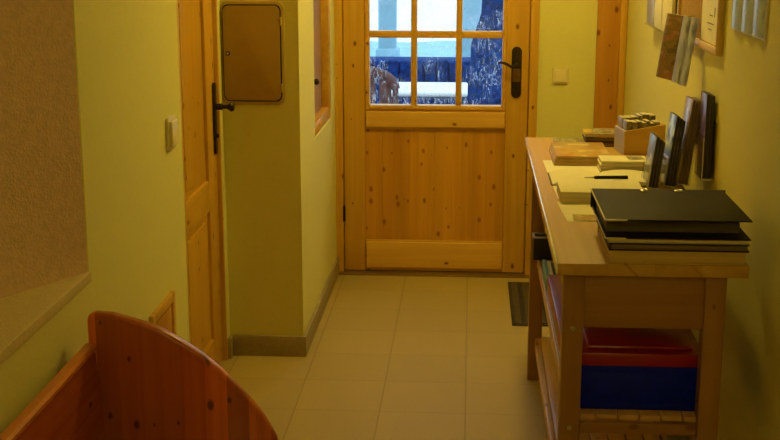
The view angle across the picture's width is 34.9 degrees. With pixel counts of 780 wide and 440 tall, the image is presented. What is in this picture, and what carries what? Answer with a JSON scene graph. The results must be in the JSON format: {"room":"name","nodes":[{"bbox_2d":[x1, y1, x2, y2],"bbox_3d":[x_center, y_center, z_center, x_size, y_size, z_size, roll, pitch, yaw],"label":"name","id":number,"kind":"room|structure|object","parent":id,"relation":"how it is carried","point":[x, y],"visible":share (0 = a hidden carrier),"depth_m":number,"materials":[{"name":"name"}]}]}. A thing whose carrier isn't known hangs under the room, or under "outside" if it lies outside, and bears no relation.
{"room":"entrance hallway","nodes":[
{"label":"entrance hallway","id":0,"kind":"room"},
{"bbox_2d":[0,0,229,433],"bbox_3d":[-1.170,0.030,1.668,0.655,2.500,6.276,1,13,4],"label":"wall","id":1,"kind":"structure","parent":0,"point":[127,55],"depth_m":3.40,"materials":[{"name":"yellow paint"}]},
{"bbox_2d":[0,0,87,298],"bbox_3d":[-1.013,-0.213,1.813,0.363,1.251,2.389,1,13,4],"label":"bulletin board","id":2,"kind":"object","parent":1,"relation":"attached to","point":[43,235],"visible":1,"depth_m":2.91,"materials":[{"name":"paint"}]},
{"bbox_2d":[0,271,91,364],"bbox_3d":[-1.005,0.411,1.954,0.359,0.028,2.400,1,13,4],"label":"trim","id":3,"kind":"structure","parent":1,"relation":"attached to","point":[22,314],"depth_m":2.81,"materials":[{"name":"beige paint"}]},
{"bbox_2d":[149,290,176,334],"bbox_3d":[-0.701,0.387,3.853,0.014,0.270,0.282,1,13,4],"label":"access hatch","id":4,"kind":"object","parent":1,"relation":"attached to","point":[164,315],"visible":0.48,"depth_m":3.87,"materials":[{"name":"brown wood"}]},
{"bbox_2d":[165,114,178,150],"bbox_3d":[-0.685,-0.275,3.909,0.020,0.105,0.103,1,13,4],"label":"light switch","id":5,"kind":"object","parent":1,"relation":"attached to","point":[171,123],"visible":1,"depth_m":3.88,"materials":[{"name":"beige plastic"}]},
{"bbox_2d":[176,0,234,364],"bbox_3d":[-0.674,-0.359,4.386,0.148,2.022,0.644,1,13,4],"label":"door","id":6,"kind":"structure","parent":1,"relation":"in","point":[197,25],"depth_m":4.51,"materials":[{"name":"brown wood"}]},
{"bbox_2d":[228,335,232,358],"bbox_3d":[-0.838,1.212,1.916,0.012,0.085,6.264,1,13,4],"label":"baseboard","id":7,"kind":"structure","parent":1,"relation":"attached to","point":[230,338],"depth_m":4.92,"materials":[{"name":"tile"}]},
{"bbox_2d":[220,0,336,335],"bbox_3d":[-0.777,-0.824,5.324,0.950,2.500,1.268,1,13,4],"label":"wall","id":8,"kind":"structure","parent":0,"point":[280,176],"depth_m":4.87,"materials":[{"name":"yellow paint"}]},
{"bbox_2d":[220,1,285,104],"bbox_3d":[-0.518,-0.629,4.690,0.242,0.392,0.028,1,13,4],"label":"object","id":9,"kind":"object","parent":8,"relation":"attached to","point":[252,32],"visible":0.97,"depth_m":4.68,"materials":[{"name":"brown"}]},
{"bbox_2d":[230,334,306,356],"bbox_3d":[-0.486,0.502,4.956,0.307,0.085,0.012,1,13,4],"label":"baseboard","id":10,"kind":"structure","parent":8,"relation":"attached to","point":[243,345],"depth_m":4.95,"materials":[{"name":"tile"}]},
{"bbox_2d":[304,256,338,353],"bbox_3d":[-0.297,0.359,5.568,0.012,0.085,1.268,1,13,4],"label":"baseboard","id":11,"kind":"structure","parent":8,"relation":"attached to","point":[314,322],"depth_m":5.44,"materials":[{"name":"tile"}]},
{"bbox_2d":[313,0,330,135],"bbox_3d":[-0.311,-0.970,5.390,0.068,1.147,0.615,1,13,4],"label":"window","id":12,"kind":"structure","parent":8,"relation":"in","point":[321,8],"depth_m":5.66,"materials":[{"name":"brown wood"}]},
{"bbox_2d":[219,275,679,439],"bbox_3d":[-0.206,1.170,2.548,2.500,0.120,7.894,1,13,4],"label":"floor","id":13,"kind":"structure","parent":0,"point":[388,357],"depth_m":4.79,"materials":[{"name":"beige tile"}]},
{"bbox_2d":[0,310,278,439],"bbox_3d":[-0.528,0.751,2.382,0.494,0.772,1.380,1,13,4],"label":"wooden bench","id":14,"kind":"object","parent":13,"relation":"on","point":[134,378],"visible":1,"depth_m":2.97,"materials":[{"name":"brown wood"}]},
{"bbox_2d":[508,282,547,325],"bbox_3d":[0.780,0.378,5.650,0.467,0.010,0.670,1,13,4],"label":"door mat","id":15,"kind":"object","parent":13,"relation":"on","point":[518,291],"visible":0.26,"depth_m":5.62,"materials":[{"name":"fabric"}]},
{"bbox_2d":[525,137,748,439],"bbox_3d":[0.679,0.330,3.922,0.452,0.890,1.840,1,13,4],"label":"side table","id":16,"kind":"object","parent":13,"relation":"on","point":[596,291],"visible":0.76,"depth_m":3.02,"materials":[{"name":"brown wood"}]},
{"bbox_2d":[532,232,552,259],"bbox_3d":[0.624,0.097,4.526,0.210,0.088,0.071,1,13,4],"label":"storage bin","id":17,"kind":"object","parent":16,"relation":"on","point":[541,249],"visible":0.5,"depth_m":4.50,"materials":[{"name":"black plastic"}]},
{"bbox_2d":[542,259,548,290],"bbox_3d":[0.531,0.190,4.218,0.013,0.048,0.260,1,13,4],"label":"booklet","id":18,"kind":"object","parent":16,"relation":"on","point":[545,272],"visible":0.59,"depth_m":4.21,"materials":[{"name":"green paper"}]},
{"bbox_2d":[547,261,552,274],"bbox_3d":[0.546,0.193,4.218,0.013,0.042,0.260,1,13,4],"label":"booklet","id":19,"kind":"object","parent":16,"relation":"on","point":[548,262],"visible":0.36,"depth_m":4.24,"materials":[{"name":"white paper"}]},
{"bbox_2d":[546,275,561,360],"bbox_3d":[0.561,0.289,3.735,0.144,0.075,0.660,1,13,4],"label":"box","id":20,"kind":"object","parent":16,"relation":"on","point":[554,285],"visible":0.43,"depth_m":3.79,"materials":[{"name":"red plastic"}]},
{"bbox_2d":[551,263,556,274],"bbox_3d":[0.561,0.196,4.218,0.013,0.036,0.260,1,13,4],"label":"booklet","id":21,"kind":"object","parent":16,"relation":"on","point":[552,264],"visible":0.24,"depth_m":4.25,"materials":[{"name":"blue paper"}]},
{"bbox_2d":[553,137,584,141],"bbox_3d":[0.664,-0.286,4.587,0.113,0.007,0.190,1,13,4],"label":"brochure","id":22,"kind":"object","parent":16,"relation":"on","point":[555,139],"visible":0.47,"depth_m":4.63,"materials":[{"name":"beige paper"}]},
{"bbox_2d":[543,160,599,198],"bbox_3d":[0.623,-0.132,3.941,0.241,0.001,0.624,1,13,4],"label":"paper sheet","id":23,"kind":"object","parent":16,"relation":"on","point":[549,166],"visible":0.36,"depth_m":4.12,"materials":[{"name":"white paper"}]},
{"bbox_2d":[557,180,642,202],"bbox_3d":[0.619,-0.083,3.657,0.242,0.033,0.176,1,13,4],"label":"notepad","id":24,"kind":"object","parent":23,"relation":"on","point":[569,191],"visible":0.66,"depth_m":3.64,"materials":[{"name":"beige paper"}]},
{"bbox_2d":[547,169,658,186],"bbox_3d":[0.668,-0.134,3.913,0.330,0.016,0.202,1,13,4],"label":"book","id":25,"kind":"object","parent":23,"relation":"on","point":[563,174],"visible":0.67,"depth_m":3.92,"materials":[{"name":"beige paper"}]},
{"bbox_2d":[584,175,627,178],"bbox_3d":[0.669,-0.132,3.845,0.136,0.011,0.011,-1,13,-3],"label":"pen","id":26,"kind":"object","parent":25,"relation":"on","point":[622,176],"visible":1,"depth_m":3.84,"materials":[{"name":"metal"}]},
{"bbox_3d":[0.759,-0.166,4.066,0.151,0.010,0.107,1,13,4],"label":"pack","id":27,"kind":"object","parent":23,"relation":"on","visible":0},
{"bbox_2d":[598,163,643,170],"bbox_3d":[0.762,-0.176,4.063,0.151,0.010,0.107,1,13,4],"label":"pack","id":28,"kind":"object","parent":27,"relation":"on","point":[601,168],"visible":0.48,"depth_m":4.01,"materials":[{"name":"beige paper"}]},
{"bbox_2d":[597,158,644,167],"bbox_3d":[0.759,-0.186,4.061,0.151,0.010,0.107,1,13,4],"label":"pack","id":29,"kind":"object","parent":28,"relation":"on","point":[598,160],"visible":0.49,"depth_m":4.01,"materials":[{"name":"beige paper"}]},
{"bbox_2d":[598,155,645,164],"bbox_3d":[0.762,-0.196,4.058,0.151,0.010,0.107,1,13,4],"label":"pack","id":30,"kind":"object","parent":29,"relation":"on","point":[604,159],"visible":0.78,"depth_m":4.02,"materials":[{"name":"beige paper"}]},
{"bbox_2d":[627,156,643,159],"bbox_3d":[0.802,-0.203,4.062,0.050,0.001,0.050,0,13,-1],"label":"leaflet","id":31,"kind":"object","parent":30,"relation":"on","point":[628,157],"visible":1,"depth_m":4.05,"materials":[{"name":"white paper"}]},
{"bbox_2d":[549,148,597,165],"bbox_3d":[0.648,-0.219,4.285,0.182,0.010,0.292,1,13,4],"label":"magazine","id":32,"kind":"object","parent":16,"relation":"on","point":[551,155],"visible":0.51,"depth_m":4.15,"materials":[{"name":"brown paper"}]},
{"bbox_2d":[550,145,597,162],"bbox_3d":[0.652,-0.229,4.286,0.182,0.010,0.290,1,13,4],"label":"magazine","id":33,"kind":"object","parent":32,"relation":"on","point":[551,149],"visible":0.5,"depth_m":4.15,"materials":[{"name":"brown paper"}]},
{"bbox_2d":[551,142,609,159],"bbox_3d":[0.656,-0.240,4.287,0.182,0.011,0.289,1,13,4],"label":"magazine","id":34,"kind":"object","parent":33,"relation":"on","point":[562,150],"visible":0.89,"depth_m":4.26,"materials":[{"name":"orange paper"}]},
{"bbox_2d":[557,202,596,221],"bbox_3d":[0.567,-0.023,3.476,0.170,0.001,0.250,0,13,1],"label":"paper sheet","id":35,"kind":"object","parent":16,"relation":"on","point":[567,209],"visible":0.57,"depth_m":3.50,"materials":[{"name":"white paper"}]},
{"bbox_2d":[572,214,595,220],"bbox_3d":[0.551,-0.006,3.394,0.103,0.001,0.078,1,13,4],"label":"leaflet","id":36,"kind":"object","parent":35,"relation":"on","point":[576,217],"visible":0.64,"depth_m":3.40,"materials":[{"name":"beige paper"}]},
{"bbox_2d":[583,138,613,146],"bbox_3d":[0.775,-0.291,4.583,0.111,0.018,0.140,1,13,4],"label":"booklet","id":37,"kind":"object","parent":16,"relation":"on","point":[606,144],"visible":0.27,"depth_m":4.51,"materials":[{"name":"brown paper"}]},
{"bbox_2d":[582,133,613,141],"bbox_3d":[0.772,-0.308,4.585,0.112,0.016,0.140,1,13,4],"label":"booklet","id":38,"kind":"object","parent":37,"relation":"on","point":[587,139],"visible":0.47,"depth_m":4.52,"materials":[{"name":"brown paper"}]},
{"bbox_2d":[582,129,593,136],"bbox_3d":[0.731,-0.321,4.579,0.034,0.012,0.120,1,13,4],"label":"booklet","id":39,"kind":"object","parent":38,"relation":"on","point":[586,132],"visible":1,"depth_m":4.55,"materials":[{"name":"paper"}]},
{"bbox_2d":[591,128,614,137],"bbox_3d":[0.792,-0.321,4.575,0.087,0.013,0.140,1,13,4],"label":"booklet","id":40,"kind":"object","parent":38,"relation":"on","point":[598,132],"visible":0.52,"depth_m":4.54,"materials":[{"name":"beige paper"}]},
{"bbox_2d":[540,337,660,439],"bbox_3d":[0.668,0.625,3.904,0.313,0.014,1.566,1,13,4],"label":"shelf","id":41,"kind":"object","parent":16,"relation":"attached to","point":[549,382],"depth_m":4.01,"materials":[{"name":"brown wood"}]},
{"bbox_2d":[546,260,695,421],"bbox_3d":[0.668,0.312,3.831,0.313,0.014,1.566,1,13,4],"label":"shelf","id":42,"kind":"object","parent":16,"relation":"attached to","point":[585,413],"depth_m":3.08,"materials":[{"name":"brown wood"}]},
{"bbox_2d":[580,327,698,410],"bbox_3d":[0.631,0.363,3.224,0.312,0.161,0.306,1,13,4],"label":"storage box","id":43,"kind":"object","parent":16,"relation":"on","point":[623,368],"visible":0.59,"depth_m":3.08,"materials":[{"name":"blue plastic"}]},
{"bbox_2d":[614,119,665,154],"bbox_3d":[0.885,-0.295,4.406,0.145,0.108,0.134,-1,13,-5],"label":"box","id":44,"kind":"object","parent":16,"relation":"on","point":[636,141],"visible":0.52,"depth_m":4.34,"materials":[{"name":"brown wood"}]},
{"bbox_2d":[618,115,625,128],"bbox_3d":[0.826,-0.310,4.425,0.014,0.118,0.054,-1,13,-5],"label":"leaflet","id":45,"kind":"object","parent":44,"relation":"in","point":[621,118],"visible":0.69,"depth_m":4.41,"materials":[{"name":"beige paper"}]},
{"bbox_2d":[623,119,631,130],"bbox_3d":[0.834,-0.294,4.369,0.018,0.112,0.052,-1,13,-5],"label":"leaflet","id":46,"kind":"object","parent":44,"relation":"in","point":[627,124],"visible":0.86,"depth_m":4.34,"materials":[{"name":"beige paper"}]},
{"bbox_2d":[630,120,636,129],"bbox_3d":[0.853,-0.294,4.371,0.018,0.110,0.052,-1,13,-5],"label":"leaflet","id":47,"kind":"object","parent":44,"relation":"in","point":[634,123],"visible":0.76,"depth_m":4.34,"materials":[{"name":"beige paper"}]},
{"bbox_2d":[634,119,641,128],"bbox_3d":[0.871,-0.295,4.372,0.014,0.112,0.052,-1,13,-5],"label":"leaflet","id":48,"kind":"object","parent":44,"relation":"in","point":[639,123],"visible":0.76,"depth_m":4.34,"materials":[{"name":"beige paper"}]},
{"bbox_2d":[635,113,642,120],"bbox_3d":[0.885,-0.315,4.430,0.014,0.124,0.054,-1,13,-5],"label":"leaflet","id":49,"kind":"object","parent":44,"relation":"in","point":[640,117],"visible":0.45,"depth_m":4.39,"materials":[{"name":"beige paper"}]},
{"bbox_2d":[639,112,648,119],"bbox_3d":[0.904,-0.317,4.431,0.022,0.128,0.054,-1,13,-5],"label":"leaflet","id":50,"kind":"object","parent":44,"relation":"in","point":[645,115],"visible":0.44,"depth_m":4.39,"materials":[{"name":"beige paper"}]},
{"bbox_2d":[642,119,650,126],"bbox_3d":[0.901,-0.296,4.375,0.014,0.113,0.052,-1,13,-5],"label":"leaflet","id":51,"kind":"object","parent":44,"relation":"in","point":[644,120],"visible":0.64,"depth_m":4.34,"materials":[{"name":"beige paper"}]},
{"bbox_2d":[647,113,655,120],"bbox_3d":[0.927,-0.316,4.434,0.022,0.124,0.054,-1,13,-5],"label":"leaflet","id":52,"kind":"object","parent":44,"relation":"in","point":[651,116],"visible":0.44,"depth_m":4.40,"materials":[{"name":"beige paper"}]},
{"bbox_2d":[651,120,659,125],"bbox_3d":[0.934,-0.295,4.378,0.018,0.109,0.052,-1,13,-5],"label":"leaflet","id":53,"kind":"object","parent":44,"relation":"in","point":[656,122],"visible":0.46,"depth_m":4.34,"materials":[{"name":"beige paper"}]},
{"bbox_2d":[663,157,673,186],"bbox_3d":[0.866,-0.169,3.844,0.056,0.122,0.106,0,13,1],"label":"brochure holder","id":54,"kind":"object","parent":16,"relation":"on","point":[668,157],"visible":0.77,"depth_m":3.80,"materials":[{"name":"clear plastic"}]},
{"bbox_2d":[659,112,679,185],"bbox_3d":[0.862,-0.220,3.833,0.035,0.214,0.100,0,13,1],"label":"brochure","id":55,"kind":"object","parent":54,"relation":"in","point":[674,119],"visible":0.87,"depth_m":3.81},
{"bbox_2d":[668,118,682,185],"bbox_3d":[0.872,-0.216,3.834,0.034,0.208,0.100,0,13,1],"label":"brochure","id":56,"kind":"object","parent":54,"relation":"in","point":[681,119],"visible":0.44,"depth_m":3.79,"materials":[{"name":"black paper"}]},
{"bbox_2d":[671,120,685,185],"bbox_3d":[0.881,-0.212,3.835,0.034,0.202,0.100,0,13,1],"label":"brochure","id":57,"kind":"object","parent":54,"relation":"in","point":[683,122],"visible":0.44,"depth_m":3.79,"materials":[{"name":"black paper"}]},
{"bbox_2d":[598,226,747,265],"bbox_3d":[0.691,0.055,3.077,0.319,0.031,0.308,1,13,4],"label":"folder","id":58,"kind":"object","parent":16,"relation":"on","point":[628,257],"visible":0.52,"depth_m":2.93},
{"bbox_2d":[596,219,749,252],"bbox_3d":[0.691,0.031,3.072,0.327,0.018,0.310,1,13,4],"label":"catalogue","id":59,"kind":"object","parent":58,"relation":"on","point":[611,246],"visible":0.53,"depth_m":2.92,"materials":[{"name":"black paper"}]},
{"bbox_2d":[607,239,749,244],"bbox_3d":[0.691,0.015,3.074,0.330,0.012,0.315,1,13,4],"label":"magazine","id":60,"kind":"object","parent":59,"relation":"on","point":[651,241],"visible":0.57,"depth_m":2.92,"materials":[{"name":"white paper"}]},
{"bbox_2d":[590,188,752,240],"bbox_3d":[0.686,-0.017,3.066,0.348,0.054,0.358,1,13,4],"label":"ring binder","id":61,"kind":"object","parent":60,"relation":"on","point":[658,214],"visible":1,"depth_m":2.97,"materials":[{"name":"plastic"}]},
{"bbox_2d":[677,151,688,185],"bbox_3d":[0.914,-0.185,3.868,0.058,0.142,0.106,0,13,1],"label":"brochure holder","id":62,"kind":"object","parent":16,"relation":"on","point":[682,151],"visible":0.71,"depth_m":3.82,"materials":[{"name":"clear plastic"}]},
{"bbox_2d":[675,96,695,183],"bbox_3d":[0.912,-0.249,3.854,0.041,0.261,0.100,0,13,1],"label":"brochure","id":63,"kind":"object","parent":62,"relation":"in","point":[689,107],"visible":0.72,"depth_m":3.82,"materials":[{"name":"paper"}]},
{"bbox_2d":[681,101,698,183],"bbox_3d":[0.921,-0.245,3.855,0.040,0.255,0.100,0,13,1],"label":"brochure","id":64,"kind":"object","parent":62,"relation":"in","point":[697,103],"visible":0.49,"depth_m":3.81,"materials":[{"name":"paper"}]},
{"bbox_2d":[685,104,699,184],"bbox_3d":[0.931,-0.241,3.856,0.040,0.249,0.100,0,13,1],"label":"brochure","id":65,"kind":"object","parent":62,"relation":"in","point":[698,112],"visible":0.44,"depth_m":3.81,"materials":[{"name":"paper"}]},
{"bbox_3d":[0.809,-0.153,3.821,0.058,0.103,0.109,1,13,4],"label":"brochure holder","id":66,"kind":"object","parent":16,"relation":"on","visible":0},
{"bbox_2d":[643,132,659,186],"bbox_3d":[0.802,-0.185,3.814,0.028,0.155,0.100,0,13,1],"label":"brochure","id":67,"kind":"object","parent":66,"relation":"in","point":[653,144],"visible":0.79,"depth_m":3.79,"materials":[{"name":"grey paper"}]},
{"bbox_2d":[651,138,662,187],"bbox_3d":[0.811,-0.181,3.815,0.027,0.149,0.100,0,13,1],"label":"brochure","id":68,"kind":"object","parent":66,"relation":"in","point":[660,140],"visible":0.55,"depth_m":3.77,"materials":[{"name":"black paper"}]},
{"bbox_2d":[654,141,665,187],"bbox_3d":[0.821,-0.177,3.816,0.026,0.143,0.100,0,13,1],"label":"brochure","id":69,"kind":"object","parent":66,"relation":"in","point":[663,142],"visible":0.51,"depth_m":3.77,"materials":[{"name":"black paper"}]},
{"bbox_2d":[536,0,597,232],"bbox_3d":[0.043,-0.979,5.988,2.498,2.500,0.200,1,13,4],"label":"wall","id":70,"kind":"structure","parent":0,"point":[567,28],"depth_m":5.89,"materials":[{"name":"yellow paint"}]},
{"bbox_2d":[338,270,528,277],"bbox_3d":[0.218,0.254,6.179,0.940,0.011,0.167,1,13,4],"label":"trim","id":71,"kind":"structure","parent":70,"relation":"attached to","point":[345,272],"depth_m":6.12,"materials":[{"name":"brown wood"}]},
{"bbox_2d":[334,0,539,274],"bbox_3d":[0.217,-0.742,5.941,0.980,2.060,0.176,1,13,4],"label":"door","id":72,"kind":"structure","parent":70,"relation":"in","point":[435,187],"depth_m":6.03,"materials":[{"name":"brown wood"}]},
{"bbox_2d":[552,68,568,83],"bbox_3d":[0.810,-0.684,5.895,0.075,0.077,0.016,1,13,4],"label":"light switch","id":73,"kind":"object","parent":70,"relation":"attached to","point":[560,75],"visible":1,"depth_m":5.89,"materials":[{"name":"beige plastic"}]},
{"bbox_2d":[593,0,627,127],"bbox_3d":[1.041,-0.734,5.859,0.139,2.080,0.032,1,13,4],"label":"door","id":74,"kind":"structure","parent":70,"relation":"in","point":[612,15],"depth_m":5.85,"materials":[{"name":"brown wood"}]},
{"bbox_2d":[624,0,779,439],"bbox_3d":[0.954,-0.089,2.176,0.170,2.500,7.894,1,13,4],"label":"wall","id":75,"kind":"structure","parent":0,"point":[744,82],"depth_m":3.30,"materials":[{"name":"yellow paint"}]},
{"bbox_2d":[673,413,692,439],"bbox_3d":[0.861,1.095,2.418,0.012,0.085,7.514,1,13,4],"label":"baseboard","id":76,"kind":"structure","parent":75,"relation":"attached to","point":[682,437],"depth_m":4.07,"materials":[{"name":"tile"}]},
{"bbox_2d":[677,0,725,55],"bbox_3d":[0.979,-0.859,3.886,0.020,0.618,0.726,1,13,4],"label":"cork board","id":77,"kind":"object","parent":75,"relation":"attached to","point":[684,7],"visible":0.5,"depth_m":3.82,"materials":[{"name":"brown wood"}]},
{"bbox_2d":[701,0,717,44],"bbox_3d":[0.964,-0.698,3.712,0.002,0.333,0.284,1,13,4],"label":"paper notice","id":78,"kind":"object","parent":77,"relation":"attached to","point":[709,7],"visible":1,"depth_m":3.75,"materials":[{"name":"white paper"}]},
{"bbox_2d":[701,139,713,180],"bbox_3d":[0.949,-0.215,3.735,0.039,0.173,0.131,1,13,4],"label":"brochure holder","id":79,"kind":"object","parent":75,"relation":"attached to","point":[703,139],"visible":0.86,"depth_m":3.68,"materials":[{"name":"clear plastic"}]},
{"bbox_2d":[697,91,710,177],"bbox_3d":[0.945,-0.258,3.736,0.012,0.250,0.100,1,13,4],"label":"brochure","id":80,"kind":"object","parent":79,"relation":"in","point":[705,105],"visible":0.99,"depth_m":3.71,"materials":[{"name":"grey paper"}]},
{"bbox_2d":[706,92,714,177],"bbox_3d":[0.956,-0.256,3.735,0.012,0.246,0.100,1,13,4],"label":"brochure","id":81,"kind":"object","parent":79,"relation":"in","point":[712,107],"visible":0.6,"depth_m":3.69,"materials":[{"name":"black paper"}]},
{"bbox_2d":[731,0,768,39],"bbox_3d":[0.935,-0.622,3.232,0.018,0.272,0.398,1,13,4],"label":"strip","id":82,"kind":"object","parent":75,"relation":"attached to","point":[750,17],"visible":1,"depth_m":3.20,"materials":[{"name":"white paper"}]},
{"bbox_3d":[1.015,-0.867,4.600,0.038,0.326,0.655,1,13,4],"label":"pocket","id":83,"kind":"object","parent":75,"relation":"attached to","visible":0},
{"bbox_2d":[647,0,654,25],"bbox_3d":[1.021,-0.890,4.818,0.015,0.262,0.180,1,13,4],"label":"magazine","id":84,"kind":"object","parent":83,"relation":"in","point":[650,3],"visible":0.82,"depth_m":4.82,"materials":[{"name":"white paper"}]},
{"bbox_2d":[654,0,662,29],"bbox_3d":[1.008,-0.845,4.624,0.015,0.262,0.180,1,13,4],"label":"magazine","id":85,"kind":"object","parent":83,"relation":"in","point":[658,3],"visible":0.76,"depth_m":4.62,"materials":[{"name":"white paper"}]},
{"bbox_2d":[661,0,675,31],"bbox_3d":[0.993,-0.794,4.410,0.015,0.262,0.220,1,13,4],"label":"magazine","id":86,"kind":"object","parent":83,"relation":"in","point":[669,6],"visible":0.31,"depth_m":4.42,"materials":[{"name":"beige paper"}]},
{"label":"outside","id":87,"kind":"structure","parent":0,"visible":0},
{"bbox_3d":[0.629,-0.513,9.792,16.000,0.100,7.056,1,13,4],"label":"floor","id":88,"kind":"structure","parent":87,"visible":0},
{"bbox_2d":[370,66,399,103],"bbox_3d":[-0.193,-0.493,7.590,0.486,0.864,0.430,1,13,4],"label":"garden chair","id":89,"kind":"object","parent":88,"relation":"on","point":[385,89],"visible":0.14,"depth_m":7.68,"materials":[{"name":"brown wood"}]},
{"bbox_2d":[370,41,455,56],"bbox_3d":[0.786,-1.335,12.088,12.000,0.617,2.400,1,13,4],"label":"snow bank","id":90,"kind":"object","parent":88,"relation":"on","point":[424,49],"visible":0.02,"depth_m":12.41,"materials":[{"name":"white snow"}]},
{"bbox_2d":[375,0,399,56],"bbox_3d":[-0.021,-2.766,10.958,0.210,2.683,0.210,1,13,4],"label":"porch post","id":91,"kind":"object","parent":90,"relation":"on","point":[387,14],"visible":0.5,"depth_m":11.13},
{"bbox_2d":[462,0,481,56],"bbox_3d":[0.754,-2.761,10.933,0.300,2.682,0.300,1,13,4],"label":"trunk","id":92,"kind":"object","parent":90,"relation":"on","point":[471,8],"visible":0.31,"depth_m":11.04,"materials":[{"name":"blue"}]},
{"bbox_2d":[370,56,469,104],"bbox_3d":[-2.125,-1.133,10.874,6.350,0.615,0.430,1,13,4],"label":"fence","id":93,"kind":"object","parent":88,"relation":"on","point":[443,69],"visible":0.05,"depth_m":10.48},
{"bbox_2d":[391,82,467,104],"bbox_3d":[0.237,-0.593,8.505,0.580,0.642,0.550,1,13,4],"label":"garden table","id":94,"kind":"object","parent":88,"relation":"on","point":[444,90],"visible":0.33,"depth_m":8.23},
{"bbox_2d":[468,0,502,104],"bbox_3d":[0.826,-1.909,9.384,0.466,2.840,0.491,1,13,4],"label":"trunk","id":95,"kind":"object","parent":88,"relation":"on","point":[490,9],"visible":0.38,"depth_m":9.41,"materials":[{"name":"blue plant"}]},
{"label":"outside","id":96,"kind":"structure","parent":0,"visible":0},
{"bbox_2d":[370,0,456,41],"bbox_3d":[3.357,-8.847,50.862,80.000,0.200,76.700,1,13,4],"label":"field","id":97,"kind":"structure","parent":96,"point":[443,15],"depth_m":42.13,"materials":[{"name":"white snow"}]},
{"bbox_3d":[0.936,-0.647,3.942,0.072,0.012,0.097,1,13,4],"label":"wire hook","id":98,"kind":"object","parent":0,"visible":0},
{"bbox_2d":[656,13,682,80],"bbox_3d":[0.907,-0.553,3.979,0.026,0.212,0.132,-7,15,-26],"label":"leaflet","id":99,"kind":"object","parent":98,"relation":"hanging from","point":[673,24],"visible":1,"depth_m":3.99,"materials":[{"name":"brown paper"}]},
{"bbox_2d":[671,16,691,83],"bbox_3d":[0.925,-0.538,3.930,0.053,0.212,0.032,1,13,4],"label":"leaflet","id":100,"kind":"object","parent":98,"relation":"hanging from","point":[686,22],"visible":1,"depth_m":3.93,"materials":[{"name":"beige paper"}]},
{"bbox_2d":[679,17,698,85],"bbox_3d":[0.940,-0.529,3.905,0.049,0.214,0.032,1,13,4],"label":"leaflet","id":101,"kind":"object","parent":98,"relation":"hanging from","point":[694,21],"visible":1,"depth_m":3.90,"materials":[{"name":"beige paper"}]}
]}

